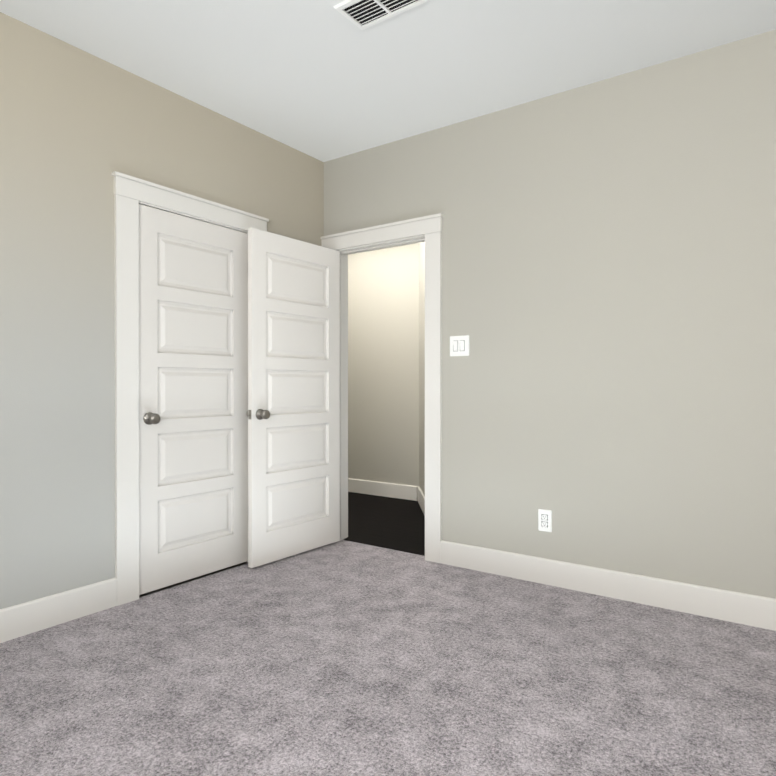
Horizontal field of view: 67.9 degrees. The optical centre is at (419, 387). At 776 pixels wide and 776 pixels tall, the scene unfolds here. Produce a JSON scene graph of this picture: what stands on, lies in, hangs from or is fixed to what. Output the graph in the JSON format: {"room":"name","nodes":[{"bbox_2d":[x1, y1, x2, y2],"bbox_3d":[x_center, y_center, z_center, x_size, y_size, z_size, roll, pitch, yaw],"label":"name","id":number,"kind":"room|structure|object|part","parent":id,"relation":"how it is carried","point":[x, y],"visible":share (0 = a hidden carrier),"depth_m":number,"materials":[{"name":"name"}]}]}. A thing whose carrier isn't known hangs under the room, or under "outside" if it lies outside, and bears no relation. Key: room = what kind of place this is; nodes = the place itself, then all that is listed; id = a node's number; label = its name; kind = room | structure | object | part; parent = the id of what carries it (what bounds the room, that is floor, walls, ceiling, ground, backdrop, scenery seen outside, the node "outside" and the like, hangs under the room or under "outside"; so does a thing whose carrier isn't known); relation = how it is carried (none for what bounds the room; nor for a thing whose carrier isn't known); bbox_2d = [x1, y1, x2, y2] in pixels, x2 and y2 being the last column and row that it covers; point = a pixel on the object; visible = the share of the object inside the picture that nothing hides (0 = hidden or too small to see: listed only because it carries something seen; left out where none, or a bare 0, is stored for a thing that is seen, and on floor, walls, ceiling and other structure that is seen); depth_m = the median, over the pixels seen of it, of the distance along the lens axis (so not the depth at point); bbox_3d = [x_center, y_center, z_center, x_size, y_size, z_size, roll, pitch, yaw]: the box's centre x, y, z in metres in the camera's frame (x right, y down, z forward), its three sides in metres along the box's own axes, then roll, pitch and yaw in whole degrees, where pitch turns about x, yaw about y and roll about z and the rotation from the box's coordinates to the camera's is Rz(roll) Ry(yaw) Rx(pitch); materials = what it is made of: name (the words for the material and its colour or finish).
{"room":"empty bedroom","nodes":[
{"label":"empty bedroom","id":0,"kind":"room"},
{"bbox_2d":[0,12,323,608],"bbox_3d":[-1.883,-0.261,2.445,0.120,2.700,4.120,0,0,34],"label":"wall","id":1,"kind":"structure","parent":0,"point":[78,126],"depth_m":2.71,"materials":[{"name":"paint"}]},
{"bbox_2d":[0,578,116,642],"bbox_3d":[-2.204,1.021,1.850,0.015,0.140,2.467,0,0,34],"label":"baseboard","id":2,"kind":"structure","parent":1,"relation":"attached to","point":[26,618],"depth_m":2.64,"materials":[{"name":"paint"}]},
{"bbox_2d":[112,171,268,605],"bbox_3d":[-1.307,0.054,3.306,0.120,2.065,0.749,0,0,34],"label":"door frame","id":3,"kind":"structure","parent":1,"relation":"attached to","point":[174,212],"depth_m":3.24,"materials":[{"name":"paint"}]},
{"bbox_2d":[139,204,247,594],"bbox_3d":[-1.275,0.059,3.284,0.172,2.030,0.729,0,0,34],"label":"closet door","id":4,"kind":"structure","parent":1,"relation":"in","point":[193,398],"depth_m":3.24,"materials":[{"name":"paint"}]},
{"bbox_3d":[-1.438,0.160,3.041,0.172,0.066,0.066,0,0,34],"label":"knob","id":5,"kind":"part","parent":4,"relation":"part of","materials":[{"name":"grey metal"}]},
{"bbox_2d":[139,562,247,597],"bbox_3d":[-0.449,1.199,2.506,6.440,0.100,5.810,0,0,34],"label":"floor","id":6,"kind":"structure","parent":0,"point":[183,582],"depth_m":3.42,"materials":[{"name":"brown"}]},
{"bbox_2d":[348,243,418,500],"bbox_3d":[-0.110,-0.242,5.700,3.440,2.760,0.120,0,0,34],"label":"wall","id":7,"kind":"structure","parent":0,"point":[383,365],"depth_m":5.79,"materials":[{"name":"paint"}]},
{"bbox_2d":[348,478,416,500],"bbox_3d":[-0.751,1.019,6.052,1.750,0.140,0.015,0,0,34],"label":"baseboard","id":8,"kind":"structure","parent":7,"relation":"attached to","point":[399,491],"depth_m":5.77,"materials":[{"name":"paint"}]},
{"bbox_2d":[344,492,424,555],"bbox_3d":[-0.564,1.117,5.027,3.200,0.048,1.510,0,0,34],"label":"floor","id":9,"kind":"structure","parent":0,"point":[397,524],"depth_m":4.64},
{"bbox_2d":[0,540,775,775],"bbox_3d":[-0.039,1.123,1.322,4.200,0.060,4.060,0,0,34],"label":"floor carpet","id":10,"kind":"object","parent":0,"point":[343,658],"visible":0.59,"depth_m":2.14,"materials":[{"name":"grey carpet"}]},
{"bbox_2d":[0,0,775,161],"bbox_3d":[-0.449,-1.661,2.496,6.440,0.100,5.810,0,0,34],"label":"ceiling","id":11,"kind":"structure","parent":0,"point":[323,80],"depth_m":2.75,"materials":[{"name":"paint"}]},
{"bbox_2d":[333,0,427,29],"bbox_3d":[-0.162,-1.606,2.407,0.360,0.009,0.190,0,0,34],"label":"ceiling vent","id":12,"kind":"object","parent":11,"relation":"in","point":[341,6],"visible":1,"depth_m":2.44,"materials":[{"name":"white metal"}]},
{"bbox_2d":[344,0,416,24],"bbox_3d":[-0.162,-1.610,2.407,0.312,0.001,0.142,0,0,34],"label":"vent duct","id":13,"kind":"object","parent":11,"relation":"attached to","point":[372,9],"visible":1,"depth_m":2.44,"materials":[{"name":"black metal"}]},
{"bbox_2d":[419,242,424,495],"bbox_3d":[0.102,-0.240,5.098,0.120,2.760,0.931,0,0,-5],"label":"wall","id":14,"kind":"structure","parent":0,"point":[422,366],"depth_m":5.24,"materials":[{"name":"paint"}]},
{"bbox_2d":[418,486,424,515],"bbox_3d":[0.035,1.022,5.095,0.015,0.140,0.931,0,0,-5],"label":"baseboard","id":15,"kind":"structure","parent":14,"relation":"attached to","point":[421,499],"depth_m":5.18,"materials":[{"name":"paint"}]},
{"bbox_2d":[324,30,775,598],"bbox_3d":[0.311,-0.264,3.527,6.320,2.700,0.120,0,0,34],"label":"wall","id":16,"kind":"structure","parent":0,"point":[608,304],"depth_m":2.99,"materials":[{"name":"paint"}]},
{"bbox_2d":[321,213,443,562],"bbox_3d":[-0.242,0.004,3.899,1.027,2.160,0.184,0,0,34],"label":"door frame","id":17,"kind":"structure","parent":16,"relation":"attached to","point":[429,227],"depth_m":3.61,"materials":[{"name":"paint"}]},
{"bbox_2d":[246,227,339,567],"bbox_3d":[-0.792,0.058,3.742,0.172,2.030,0.773,0,0,36],"label":"bedroom door","id":18,"kind":"structure","parent":17,"relation":"attached to","point":[293,413],"depth_m":3.69,"materials":[{"name":"paint"}]},
{"bbox_3d":[-0.977,0.159,3.486,0.172,0.066,0.066,0,0,36],"label":"knob","id":19,"kind":"part","parent":18,"relation":"part of","materials":[{"name":"grey metal"}]},
{"bbox_2d":[450,335,468,355],"bbox_3d":[0.241,-0.256,3.494,0.135,0.125,0.012,0,0,34],"label":"switch plate","id":20,"kind":"object","parent":16,"relation":"attached to","point":[459,345],"visible":1,"depth_m":3.49,"materials":[{"name":"white plastic"}]},
{"bbox_2d":[538,509,551,531],"bbox_3d":[0.697,0.737,3.194,0.079,0.122,0.009,0,0,34],"label":"electrical outlet plate","id":21,"kind":"object","parent":16,"relation":"attached to","point":[544,520],"visible":1,"depth_m":3.19,"materials":[{"name":"white plastic"}]},
{"bbox_2d":[542,515,547,526],"bbox_3d":[0.695,0.737,3.192,0.034,0.066,0.003,0,0,34],"label":"receptacle","id":22,"kind":"object","parent":21,"relation":"attached to","point":[544,517],"depth_m":3.19,"materials":[{"name":"white plastic"}]},
{"bbox_2d":[440,540,775,630],"bbox_3d":[1.454,1.019,2.683,3.177,0.140,0.015,0,0,34],"label":"baseboard","id":23,"kind":"structure","parent":16,"relation":"attached to","point":[726,605],"depth_m":2.95,"materials":[{"name":"paint"}]}
]}

